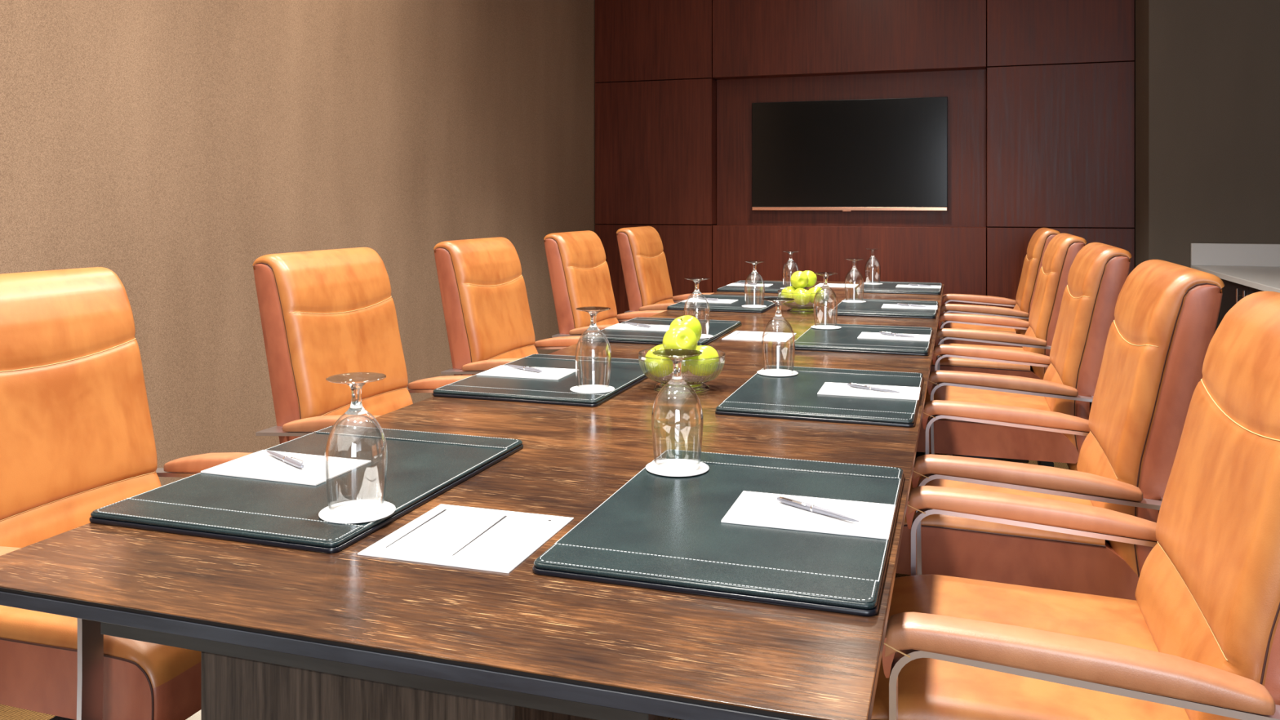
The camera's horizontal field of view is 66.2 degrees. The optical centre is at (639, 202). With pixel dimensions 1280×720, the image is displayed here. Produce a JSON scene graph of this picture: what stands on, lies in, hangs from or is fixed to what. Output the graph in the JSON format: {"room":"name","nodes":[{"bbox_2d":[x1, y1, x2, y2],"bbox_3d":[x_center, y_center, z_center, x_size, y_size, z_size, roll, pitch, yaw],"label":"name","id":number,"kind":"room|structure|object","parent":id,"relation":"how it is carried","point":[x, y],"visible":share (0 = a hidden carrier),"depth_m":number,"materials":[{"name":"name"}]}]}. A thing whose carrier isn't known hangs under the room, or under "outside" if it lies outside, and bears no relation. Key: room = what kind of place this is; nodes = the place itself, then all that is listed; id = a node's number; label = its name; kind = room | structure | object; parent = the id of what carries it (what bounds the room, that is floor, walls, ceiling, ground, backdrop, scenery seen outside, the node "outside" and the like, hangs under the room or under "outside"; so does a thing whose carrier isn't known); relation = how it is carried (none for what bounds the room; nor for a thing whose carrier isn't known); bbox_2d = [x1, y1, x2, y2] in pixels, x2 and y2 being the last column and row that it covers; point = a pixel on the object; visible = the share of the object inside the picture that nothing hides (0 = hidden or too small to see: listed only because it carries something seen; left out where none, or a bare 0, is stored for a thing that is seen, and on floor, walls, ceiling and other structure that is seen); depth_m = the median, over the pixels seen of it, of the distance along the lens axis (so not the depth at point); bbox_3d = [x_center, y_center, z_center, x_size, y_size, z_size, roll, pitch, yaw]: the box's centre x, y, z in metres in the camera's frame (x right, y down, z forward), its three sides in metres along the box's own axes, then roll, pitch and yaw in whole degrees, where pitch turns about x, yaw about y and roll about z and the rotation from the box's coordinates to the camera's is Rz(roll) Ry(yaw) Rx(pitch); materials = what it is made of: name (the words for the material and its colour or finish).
{"room":"conference room","nodes":[
{"label":"conference room","id":0,"kind":"room"},
{"bbox_2d":[0,0,603,486],"bbox_3d":[-1.756,-0.275,2.934,0.100,2.950,9.300,0,0,18],"label":"wall","id":1,"kind":"structure","parent":0,"point":[169,147],"depth_m":3.72,"materials":[{"name":"beige paint"}]},
{"bbox_2d":[0,452,1069,719],"bbox_3d":[0.397,1.240,2.237,4.625,0.080,9.500,0,0,18],"label":"floor","id":2,"kind":"structure","parent":0,"point":[6,713],"depth_m":2.31,"materials":[{"name":"carpet"}]},
{"bbox_2d":[0,266,252,719],"bbox_3d":[-0.945,0.669,1.820,0.713,1.062,0.659,0,0,18],"label":"chair","id":3,"kind":"object","parent":2,"relation":"on","point":[77,437],"visible":0.44,"depth_m":1.85,"materials":[{"name":"orange leather"}]},
{"bbox_2d":[252,247,471,444],"bbox_3d":[-0.637,0.669,2.771,0.713,1.062,0.659,0,0,18],"label":"chair","id":4,"kind":"object","parent":2,"relation":"on","point":[324,313],"visible":0.52,"depth_m":2.71,"materials":[{"name":"orange leather"}]},
{"bbox_2d":[0,279,944,719],"bbox_3d":[0.447,0.838,3.500,1.148,0.725,5.106,0,0,18],"label":"conference table","id":5,"kind":"object","parent":2,"relation":"on","point":[279,633],"visible":0.52,"depth_m":1.17,"materials":[{"name":"brown wood"}]},
{"bbox_2d":[88,424,523,553],"bbox_3d":[-0.524,0.467,1.686,0.435,0.016,0.615,0,0,18],"label":"desk pad","id":6,"kind":"object","parent":5,"relation":"on","point":[422,466],"visible":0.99,"depth_m":1.56,"materials":[{"name":"black leather"}]},
{"bbox_2d":[200,449,371,485],"bbox_3d":[-0.614,0.459,1.712,0.235,0.003,0.154,0,0,19],"label":"notepad","id":7,"kind":"object","parent":6,"relation":"on","point":[260,464],"visible":1,"depth_m":1.70,"materials":[{"name":"white paper"}]},
{"bbox_2d":[266,450,304,468],"bbox_3d":[-0.629,0.452,1.740,0.012,0.012,0.148,0,0,-45],"label":"ballpoint pen","id":8,"kind":"object","parent":7,"relation":"on","point":[287,460],"visible":1,"depth_m":1.72,"materials":[{"name":"grey metal"}]},
{"bbox_2d":[318,499,395,524],"bbox_3d":[-0.420,0.458,1.461,0.110,0.002,0.110,0,0,18],"label":"coaster","id":9,"kind":"object","parent":6,"relation":"on","point":[358,512],"visible":0.99,"depth_m":1.46,"materials":[{"name":"white"}]},
{"bbox_2d":[324,372,387,518],"bbox_3d":[-0.422,0.358,1.461,0.090,0.199,0.090,0,0,18],"label":"water goblet","id":10,"kind":"object","parent":9,"relation":"on","point":[356,408],"visible":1,"depth_m":1.46,"materials":[{"name":"clear glass"}]},
{"bbox_2d":[357,503,573,573],"bbox_3d":[-0.240,0.474,1.401,0.224,0.003,0.228,0,0,18],"label":"sheet","id":11,"kind":"object","parent":5,"relation":"on","point":[495,540],"visible":1,"depth_m":1.39,"materials":[{"name":"white paper"}]},
{"bbox_2d":[431,354,653,407],"bbox_3d":[-0.214,0.467,2.640,0.435,0.016,0.615,0,0,18],"label":"desk pad","id":12,"kind":"object","parent":5,"relation":"on","point":[625,373],"visible":0.79,"depth_m":2.50,"materials":[{"name":"black leather"}]},
{"bbox_2d":[475,364,578,380],"bbox_3d":[-0.303,0.459,2.665,0.235,0.003,0.154,0,0,17],"label":"notepad","id":13,"kind":"object","parent":12,"relation":"on","point":[547,373],"visible":0.98,"depth_m":2.64,"materials":[{"name":"white paper"}]},
{"bbox_2d":[506,364,542,372],"bbox_3d":[-0.318,0.452,2.693,0.148,0.012,0.012,0,0,43],"label":"ballpoint pen","id":14,"kind":"object","parent":13,"relation":"on","point":[525,368],"visible":1,"depth_m":2.68,"materials":[{"name":"grey metal"}]},
{"bbox_2d":[569,384,614,393],"bbox_3d":[-0.118,0.460,2.428,0.110,0.002,0.110,0,0,18],"label":"coaster","id":15,"kind":"object","parent":12,"relation":"on","point":[586,388],"visible":0.97,"depth_m":2.42,"materials":[{"name":"white"}]},
{"bbox_2d":[574,306,611,390],"bbox_3d":[-0.115,0.359,2.425,0.090,0.199,0.090,0,0,-22],"label":"water goblet","id":16,"kind":"object","parent":15,"relation":"on","point":[593,326],"visible":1,"depth_m":2.42,"materials":[{"name":"clear glass"}]},
{"bbox_2d":[582,317,742,346],"bbox_3d":[0.097,0.467,3.601,0.435,0.016,0.615,0,0,18],"label":"desk pad","id":17,"kind":"object","parent":5,"relation":"on","point":[717,328],"visible":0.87,"depth_m":3.48,"materials":[{"name":"black leather"}]},
{"bbox_2d":[604,323,669,331],"bbox_3d":[0.006,0.459,3.628,0.235,0.003,0.154,0,0,17],"label":"notepad","id":18,"kind":"object","parent":17,"relation":"on","point":[619,326],"visible":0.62,"depth_m":3.60,"materials":[{"name":"white paper"}]},
{"bbox_2d":[624,322,650,327],"bbox_3d":[-0.009,0.452,3.656,0.012,0.012,0.148,0,0,-41],"label":"ballpoint pen","id":19,"kind":"object","parent":18,"relation":"on","point":[629,323],"visible":1,"depth_m":3.64,"materials":[{"name":"grey metal"}]},
{"bbox_2d":[700,333,713,338],"bbox_3d":[0.197,0.458,3.380,0.110,0.002,0.110,0,0,18],"label":"coaster","id":20,"kind":"object","parent":17,"relation":"on","point":[703,335],"visible":0.46,"depth_m":3.36,"materials":[{"name":"white"}]},
{"bbox_2d":[684,277,710,335],"bbox_3d":[0.196,0.358,3.383,0.090,0.199,0.090,0,0,28],"label":"water goblet","id":21,"kind":"object","parent":20,"relation":"on","point":[696,291],"visible":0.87,"depth_m":3.38,"materials":[{"name":"clear glass"}]},
{"bbox_2d":[638,348,725,393],"bbox_3d":[0.107,0.429,2.515,0.223,0.091,0.223,0,0,1],"label":"glass fruit bowl","id":22,"kind":"object","parent":5,"relation":"on","point":[698,384],"visible":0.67,"depth_m":2.46,"materials":[{"name":"clear glass"}]},
{"bbox_2d":[644,344,673,377],"bbox_3d":[0.054,0.403,2.509,0.087,0.084,0.086,0,0,40],"label":"apple","id":23,"kind":"object","parent":22,"relation":"in","point":[650,354],"visible":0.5,"depth_m":2.48,"materials":[{"name":"green food"}]},
{"bbox_2d":[662,325,697,359],"bbox_3d":[0.100,0.350,2.457,0.088,0.086,0.081,0,0,0],"label":"apple","id":24,"kind":"object","parent":23,"relation":"on","point":[677,336],"visible":0.76,"depth_m":2.43,"materials":[{"name":"green food"}]},
{"bbox_2d":[681,359,688,372],"bbox_3d":[0.107,0.409,2.571,0.070,0.068,0.071,0,0,41],"label":"apple","id":25,"kind":"object","parent":22,"relation":"in","point":[685,369],"visible":0.06,"depth_m":2.54,"materials":[{"name":"green food"}]},
{"bbox_2d":[669,315,702,342],"bbox_3d":[0.118,0.333,2.552,0.086,0.080,0.087,0,0,41],"label":"apple","id":26,"kind":"object","parent":25,"relation":"on","point":[692,322],"visible":0.47,"depth_m":2.53,"materials":[{"name":"green food"}]},
{"bbox_2d":[684,345,719,376],"bbox_3d":[0.159,0.403,2.509,0.086,0.080,0.087,0,0,40],"label":"apple","id":27,"kind":"object","parent":22,"relation":"in","point":[708,352],"visible":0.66,"depth_m":2.48,"materials":[{"name":"green food"}]},
{"bbox_2d":[532,448,904,616],"bbox_3d":[0.159,0.467,1.483,0.435,0.016,0.615,0,0,18],"label":"desk pad","id":28,"kind":"object","parent":5,"relation":"on","point":[666,533],"visible":0.99,"depth_m":1.33,"materials":[{"name":"black leather"}]},
{"bbox_2d":[645,458,709,476],"bbox_3d":[0.065,0.458,1.702,0.110,0.002,0.110,0,0,18],"label":"coaster","id":29,"kind":"object","parent":28,"relation":"on","point":[674,467],"visible":0.98,"depth_m":1.69,"materials":[{"name":"white"}]},
{"bbox_2d":[651,348,703,471],"bbox_3d":[0.065,0.358,1.702,0.090,0.199,0.090,0,0,18],"label":"water goblet","id":30,"kind":"object","parent":29,"relation":"on","point":[677,378],"visible":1,"depth_m":1.70,"materials":[{"name":"clear glass"}]},
{"bbox_2d":[720,490,895,539],"bbox_3d":[0.252,0.459,1.454,0.235,0.003,0.154,0,0,18],"label":"notepad","id":31,"kind":"object","parent":28,"relation":"on","point":[750,508],"visible":1,"depth_m":1.44,"materials":[{"name":"white paper"}]},
{"bbox_2d":[777,496,858,521],"bbox_3d":[0.260,0.452,1.450,0.012,0.012,0.148,0,0,-44],"label":"ballpoint pen","id":32,"kind":"object","parent":31,"relation":"on","point":[809,507],"visible":1,"depth_m":1.45,"materials":[{"name":"grey metal"}]},
{"bbox_2d":[666,294,780,313],"bbox_3d":[0.417,0.467,4.587,0.435,0.016,0.615,0,0,18],"label":"desk pad","id":33,"kind":"object","parent":5,"relation":"on","point":[735,307],"visible":0.8,"depth_m":4.45,"materials":[{"name":"black leather"}]},
{"bbox_2d":[681,297,737,303],"bbox_3d":[0.329,0.459,4.612,0.235,0.003,0.154,0,0,19],"label":"notepad","id":34,"kind":"object","parent":33,"relation":"on","point":[691,300],"visible":0.94,"depth_m":4.60,"materials":[{"name":"white paper"}]},
{"bbox_2d":[695,297,719,300],"bbox_3d":[0.314,0.452,4.640,0.148,0.012,0.012,0,0,43],"label":"ballpoint pen","id":35,"kind":"object","parent":34,"relation":"on","point":[700,298],"visible":0.97,"depth_m":4.62,"materials":[{"name":"grey metal"}]},
{"bbox_2d":[742,304,766,307],"bbox_3d":[0.506,0.458,4.359,0.110,0.002,0.110,0,0,18],"label":"coaster","id":36,"kind":"object","parent":33,"relation":"on","point":[748,305],"visible":1,"depth_m":4.34,"materials":[{"name":"white"}]},
{"bbox_2d":[744,260,764,306],"bbox_3d":[0.508,0.358,4.359,0.090,0.199,0.090,0,0,-12],"label":"water goblet","id":37,"kind":"object","parent":36,"relation":"on","point":[754,271],"visible":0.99,"depth_m":4.35,"materials":[{"name":"clear glass"}]},
{"bbox_2d":[744,274,764,306],"bbox_3d":[0.508,0.384,4.359,0.090,0.146,0.090,0,0,-12],"label":"bowl","id":38,"kind":"object","parent":37,"relation":"attached to","point":[752,274],"depth_m":4.35,"materials":[{"name":"clear glass"}]},
{"bbox_2d":[721,330,796,342],"bbox_3d":[0.426,0.474,3.494,0.224,0.003,0.228,0,0,18],"label":"sheet","id":39,"kind":"object","parent":5,"relation":"on","point":[737,335],"visible":1,"depth_m":3.47,"materials":[{"name":"white paper"}]},
{"bbox_2d":[716,280,808,293],"bbox_3d":[0.707,0.467,5.482,0.435,0.016,0.615,0,0,18],"label":"desk pad","id":40,"kind":"object","parent":5,"relation":"on","point":[776,286],"visible":0.63,"depth_m":5.34,"materials":[{"name":"black leather"}]},
{"bbox_2d":[726,283,773,286],"bbox_3d":[0.617,0.459,5.509,0.235,0.003,0.154,0,0,17],"label":"notepad","id":41,"kind":"object","parent":40,"relation":"on","point":[731,284],"visible":0.94,"depth_m":5.46,"materials":[{"name":"white paper"}]},
{"bbox_2d":[737,282,756,284],"bbox_3d":[0.602,0.452,5.536,0.012,0.012,0.148,0,0,-45],"label":"ballpoint pen","id":42,"kind":"object","parent":41,"relation":"on","point":[750,283],"visible":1,"depth_m":5.51,"materials":[{"name":"grey metal"}]},
{"bbox_3d":[0.807,0.458,5.261,0.110,0.002,0.110,0,0,18],"label":"coaster","id":43,"kind":"object","parent":40,"relation":"on","visible":0},
{"bbox_2d":[782,250,799,287],"bbox_3d":[0.807,0.358,5.263,0.090,0.199,0.090,0,0,38],"label":"water goblet","id":44,"kind":"object","parent":43,"relation":"on","point":[790,255],"visible":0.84,"depth_m":5.26,"materials":[{"name":"clear glass"}]},
{"bbox_2d":[777,288,829,313],"bbox_3d":[0.714,0.429,4.289,0.223,0.091,0.223,0,0,24],"label":"glass fruit bowl","id":45,"kind":"object","parent":5,"relation":"on","point":[796,308],"visible":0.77,"depth_m":4.24,"materials":[{"name":"clear glass"}]},
{"bbox_2d":[781,286,796,302],"bbox_3d":[0.658,0.402,4.311,0.079,0.072,0.077,0,0,41],"label":"apple","id":46,"kind":"object","parent":45,"relation":"in","point":[789,289],"visible":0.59,"depth_m":4.29,"materials":[{"name":"green food"}]},
{"bbox_2d":[790,271,808,288],"bbox_3d":[0.696,0.336,4.282,0.078,0.078,0.067,0,0,-3],"label":"apple","id":47,"kind":"object","parent":46,"relation":"on","point":[799,279],"visible":0.98,"depth_m":4.26,"materials":[{"name":"green food"}]},
{"bbox_2d":[792,288,811,305],"bbox_3d":[0.698,0.404,4.235,0.077,0.073,0.078,0,0,42],"label":"apple","id":48,"kind":"object","parent":45,"relation":"in","point":[798,290],"visible":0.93,"depth_m":4.21,"materials":[{"name":"green food"}]},
{"bbox_2d":[803,270,817,287],"bbox_3d":[0.745,0.336,4.353,0.077,0.075,0.078,0,0,39],"label":"apple","id":49,"kind":"object","parent":45,"relation":"in","point":[812,278],"visible":0.67,"depth_m":4.32,"materials":[{"name":"green food"}]},
{"bbox_2d":[808,286,824,303],"bbox_3d":[0.767,0.402,4.293,0.078,0.074,0.077,0,0,-41],"label":"apple","id":50,"kind":"object","parent":45,"relation":"in","point":[814,290],"visible":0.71,"depth_m":4.26,"materials":[{"name":"green food"}]},
{"bbox_2d":[715,364,924,427],"bbox_3d":[0.467,0.467,2.433,0.435,0.016,0.615,0,0,18],"label":"desk pad","id":51,"kind":"object","parent":5,"relation":"on","point":[796,397],"visible":0.99,"depth_m":2.29,"materials":[{"name":"black leather"}]},
{"bbox_2d":[756,368,798,376],"bbox_3d":[0.371,0.458,2.653,0.110,0.002,0.110,0,0,18],"label":"coaster","id":52,"kind":"object","parent":51,"relation":"on","point":[775,372],"visible":0.98,"depth_m":2.65,"materials":[{"name":"white"}]},
{"bbox_2d":[761,297,795,373],"bbox_3d":[0.374,0.358,2.650,0.090,0.199,0.090,0,0,-22],"label":"water goblet","id":53,"kind":"object","parent":52,"relation":"on","point":[778,315],"visible":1,"depth_m":2.64,"materials":[{"name":"clear glass"}]},
{"bbox_2d":[817,382,920,399],"bbox_3d":[0.562,0.459,2.403,0.235,0.003,0.154,0,0,18],"label":"notepad","id":54,"kind":"object","parent":51,"relation":"on","point":[828,388],"visible":1,"depth_m":2.38,"materials":[{"name":"white paper"}]},
{"bbox_2d":[847,382,901,392],"bbox_3d":[0.570,0.452,2.400,0.148,0.012,0.012,0,0,43],"label":"ballpoint pen","id":55,"kind":"object","parent":54,"relation":"on","point":[851,384],"visible":1,"depth_m":2.40,"materials":[{"name":"grey metal"}]},
{"bbox_2d":[814,283,858,288],"bbox_3d":[1.131,0.474,5.646,0.224,0.003,0.228,0,0,18],"label":"sheet","id":56,"kind":"object","parent":5,"relation":"on","point":[830,285],"visible":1,"depth_m":5.64,"materials":[{"name":"white paper"}]},
{"bbox_2d":[789,323,933,355],"bbox_3d":[0.782,0.467,3.405,0.435,0.016,0.615,0,0,18],"label":"desk pad","id":57,"kind":"object","parent":5,"relation":"on","point":[844,339],"visible":0.96,"depth_m":3.27,"materials":[{"name":"black leather"}]},
{"bbox_2d":[810,324,840,328],"bbox_3d":[0.687,0.458,3.626,0.110,0.002,0.110,0,0,18],"label":"coaster","id":58,"kind":"object","parent":57,"relation":"on","point":[818,326],"visible":0.99,"depth_m":3.63,"materials":[{"name":"white"}]},
{"bbox_2d":[813,272,838,328],"bbox_3d":[0.686,0.358,3.629,0.090,0.199,0.090,0,0,28],"label":"water goblet","id":59,"kind":"object","parent":58,"relation":"on","point":[825,278],"visible":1,"depth_m":3.62,"materials":[{"name":"clear glass"}]},
{"bbox_2d":[857,332,930,341],"bbox_3d":[0.875,0.459,3.377,0.235,0.003,0.154,0,0,19],"label":"notepad","id":60,"kind":"object","parent":57,"relation":"on","point":[874,335],"visible":0.94,"depth_m":3.34,"materials":[{"name":"white paper"}]},
{"bbox_2d":[879,331,915,337],"bbox_3d":[0.883,0.452,3.373,0.012,0.012,0.148,0,0,-40],"label":"ballpoint pen","id":61,"kind":"object","parent":60,"relation":"on","point":[880,332],"visible":1,"depth_m":3.38,"materials":[{"name":"grey metal"}]},
{"bbox_2d":[828,298,938,319],"bbox_3d":[1.098,0.467,4.378,0.435,0.016,0.615,0,0,18],"label":"desk pad","id":62,"kind":"object","parent":5,"relation":"on","point":[871,308],"visible":0.97,"depth_m":4.21,"materials":[{"name":"black leather"}]},
{"bbox_2d":[842,300,866,302],"bbox_3d":[0.999,0.460,4.590,0.110,0.002,0.110,0,0,18],"label":"coaster","id":63,"kind":"object","parent":62,"relation":"on","point":[848,301],"visible":0.99,"depth_m":4.57,"materials":[{"name":"white"}]},
{"bbox_2d":[844,257,864,301],"bbox_3d":[1.001,0.359,4.589,0.090,0.199,0.090,0,0,-12],"label":"water goblet","id":64,"kind":"object","parent":63,"relation":"on","point":[854,268],"visible":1,"depth_m":4.58,"materials":[{"name":"clear glass"}]},
{"bbox_2d":[881,303,937,309],"bbox_3d":[1.194,0.459,4.348,0.235,0.003,0.154,0,0,17],"label":"notepad","id":65,"kind":"object","parent":62,"relation":"on","point":[885,305],"visible":0.94,"depth_m":4.31,"materials":[{"name":"white paper"}]},
{"bbox_2d":[897,302,927,306],"bbox_3d":[1.202,0.452,4.344,0.148,0.012,0.012,0,0,44],"label":"ballpoint pen","id":66,"kind":"object","parent":65,"relation":"on","point":[898,304],"visible":1,"depth_m":4.35,"materials":[{"name":"grey metal"}]},
{"bbox_2d":[854,280,942,294],"bbox_3d":[1.440,0.467,5.432,0.435,0.016,0.615,0,0,18],"label":"desk pad","id":67,"kind":"object","parent":5,"relation":"on","point":[887,287],"visible":0.95,"depth_m":5.25,"materials":[{"name":"black leather"}]},
{"bbox_2d":[862,282,882,284],"bbox_3d":[1.326,0.460,5.599,0.110,0.002,0.110,0,0,18],"label":"coaster","id":68,"kind":"object","parent":67,"relation":"on","point":[870,283],"visible":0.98,"depth_m":5.59,"materials":[{"name":"white"}]},
{"bbox_2d":[864,248,880,282],"bbox_3d":[1.327,0.359,5.601,0.090,0.199,0.090,0,0,38],"label":"water goblet","id":69,"kind":"object","parent":68,"relation":"on","point":[870,249],"visible":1,"depth_m":5.59,"materials":[{"name":"clear glass"}]},
{"bbox_2d":[864,258,880,282],"bbox_3d":[1.327,0.386,5.601,0.090,0.146,0.090,0,0,38],"label":"bowl","id":70,"kind":"object","parent":69,"relation":"attached to","point":[877,259],"depth_m":5.59,"materials":[{"name":"clear glass"}]},
{"bbox_2d":[895,284,941,288],"bbox_3d":[1.532,0.459,5.403,0.235,0.003,0.154,0,0,18],"label":"notepad","id":71,"kind":"object","parent":67,"relation":"on","point":[897,286],"visible":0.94,"depth_m":5.36,"materials":[{"name":"white paper"}]},
{"bbox_2d":[908,283,932,286],"bbox_3d":[1.541,0.452,5.399,0.012,0.012,0.148,0,0,-44],"label":"ballpoint pen","id":72,"kind":"object","parent":71,"relation":"on","point":[909,284],"visible":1,"depth_m":5.40,"materials":[{"name":"grey metal"}]},
{"bbox_2d":[433,236,584,375],"bbox_3d":[-0.341,0.669,3.684,0.713,1.062,0.659,0,0,18],"label":"chair","id":73,"kind":"object","parent":2,"relation":"on","point":[489,325],"visible":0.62,"depth_m":3.61,"materials":[{"name":"orange leather"}]},
{"bbox_2d":[543,230,666,337],"bbox_3d":[-0.034,0.669,4.631,0.713,1.062,0.659,0,0,18],"label":"chair","id":74,"kind":"object","parent":2,"relation":"on","point":[578,266],"visible":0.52,"depth_m":4.52,"materials":[{"name":"orange leather"}]},
{"bbox_2d":[616,226,712,312],"bbox_3d":[0.276,0.669,5.587,0.713,1.062,0.659,0,0,18],"label":"chair","id":75,"kind":"object","parent":2,"relation":"on","point":[647,283],"visible":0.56,"depth_m":5.46,"materials":[{"name":"orange leather"}]},
{"bbox_2d":[934,227,1060,347],"bbox_3d":[1.917,0.669,5.418,0.713,1.062,0.659,0,0,18],"label":"chair","id":76,"kind":"object","parent":2,"relation":"on","point":[1041,238],"visible":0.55,"depth_m":5.16,"materials":[{"name":"orange leather"}]},
{"bbox_2d":[915,233,1087,466],"bbox_3d":[1.586,0.669,4.398,0.713,1.062,0.659,0,0,18],"label":"chair","id":77,"kind":"object","parent":2,"relation":"on","point":[1061,251],"visible":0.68,"depth_m":4.13,"materials":[{"name":"orange leather"}]},
{"bbox_2d":[916,242,1132,471],"bbox_3d":[1.244,0.669,3.345,0.713,1.062,0.659,0,0,18],"label":"chair","id":78,"kind":"object","parent":2,"relation":"on","point":[1098,273],"visible":0.71,"depth_m":3.09,"materials":[{"name":"orange leather"}]},
{"bbox_2d":[895,259,1224,599],"bbox_3d":[0.904,0.669,2.296,0.713,1.062,0.659,0,0,18],"label":"chair","id":79,"kind":"object","parent":2,"relation":"on","point":[1162,331],"visible":0.76,"depth_m":2.04,"materials":[{"name":"orange leather"}]},
{"bbox_2d":[871,291,1279,719],"bbox_3d":[0.653,0.671,1.486,0.734,1.057,0.659,0,0,18],"label":"chair","id":80,"kind":"object","parent":2,"relation":"on","point":[1199,639],"visible":0.88,"depth_m":1.34,"materials":[{"name":"orange leather"}]},
{"bbox_2d":[1215,312,1219,331],"bbox_3d":[3.330,0.790,5.204,0.659,0.819,0.534,0,0,18],"label":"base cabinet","id":81,"kind":"object","parent":2,"relation":"on","point":[1218,321],"visible":0.02,"depth_m":5.05,"materials":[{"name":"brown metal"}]},
{"bbox_2d":[1219,279,1262,324],"bbox_3d":[3.081,0.790,4.437,0.659,0.819,1.066,0,0,18],"label":"base cabinet","id":82,"kind":"object","parent":2,"relation":"on","point":[1233,292],"visible":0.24,"depth_m":4.81,"materials":[{"name":"black wood"}]},
{"bbox_2d":[595,0,1134,323],"bbox_3d":[1.404,-0.275,6.746,3.560,2.950,0.300,0,0,18],"label":"wall","id":83,"kind":"structure","parent":0,"point":[1040,94],"depth_m":6.58,"materials":[{"name":"brown wood"}]},
{"bbox_2d":[751,96,947,211],"bbox_3d":[1.413,-0.322,6.703,1.310,0.760,0.053,0,0,18],"label":"television","id":84,"kind":"object","parent":83,"relation":"attached to","point":[871,154],"visible":1,"depth_m":6.67,"materials":[{"name":"black"}]},
{"bbox_2d":[1131,0,1279,267],"bbox_3d":[3.440,-0.275,5.849,0.863,2.950,0.750,0,0,18],"label":"wall niche","id":85,"kind":"object","parent":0,"point":[1207,72],"visible":0.5,"depth_m":5.54,"materials":[{"name":"grey paint"}]},
{"bbox_3d":[2.750,0.791,3.417,0.659,0.819,1.066,0,0,18],"label":"base cabinet","id":86,"kind":"object","parent":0,"visible":0},
{"bbox_2d":[1191,243,1279,293],"bbox_3d":[2.914,0.303,3.889,0.648,0.153,3.300,0,0,18],"label":"countertop","id":87,"kind":"structure","parent":86,"relation":"on","point":[1256,266],"depth_m":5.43,"materials":[{"name":"grey stone"}]},
{"bbox_2d":[1191,243,1279,266],"bbox_3d":[3.420,0.289,5.449,0.648,0.125,0.020,0,0,18],"label":"backsplash","id":88,"kind":"structure","parent":87,"relation":"on","point":[1202,254],"depth_m":5.47,"materials":[{"name":"grey stone"}]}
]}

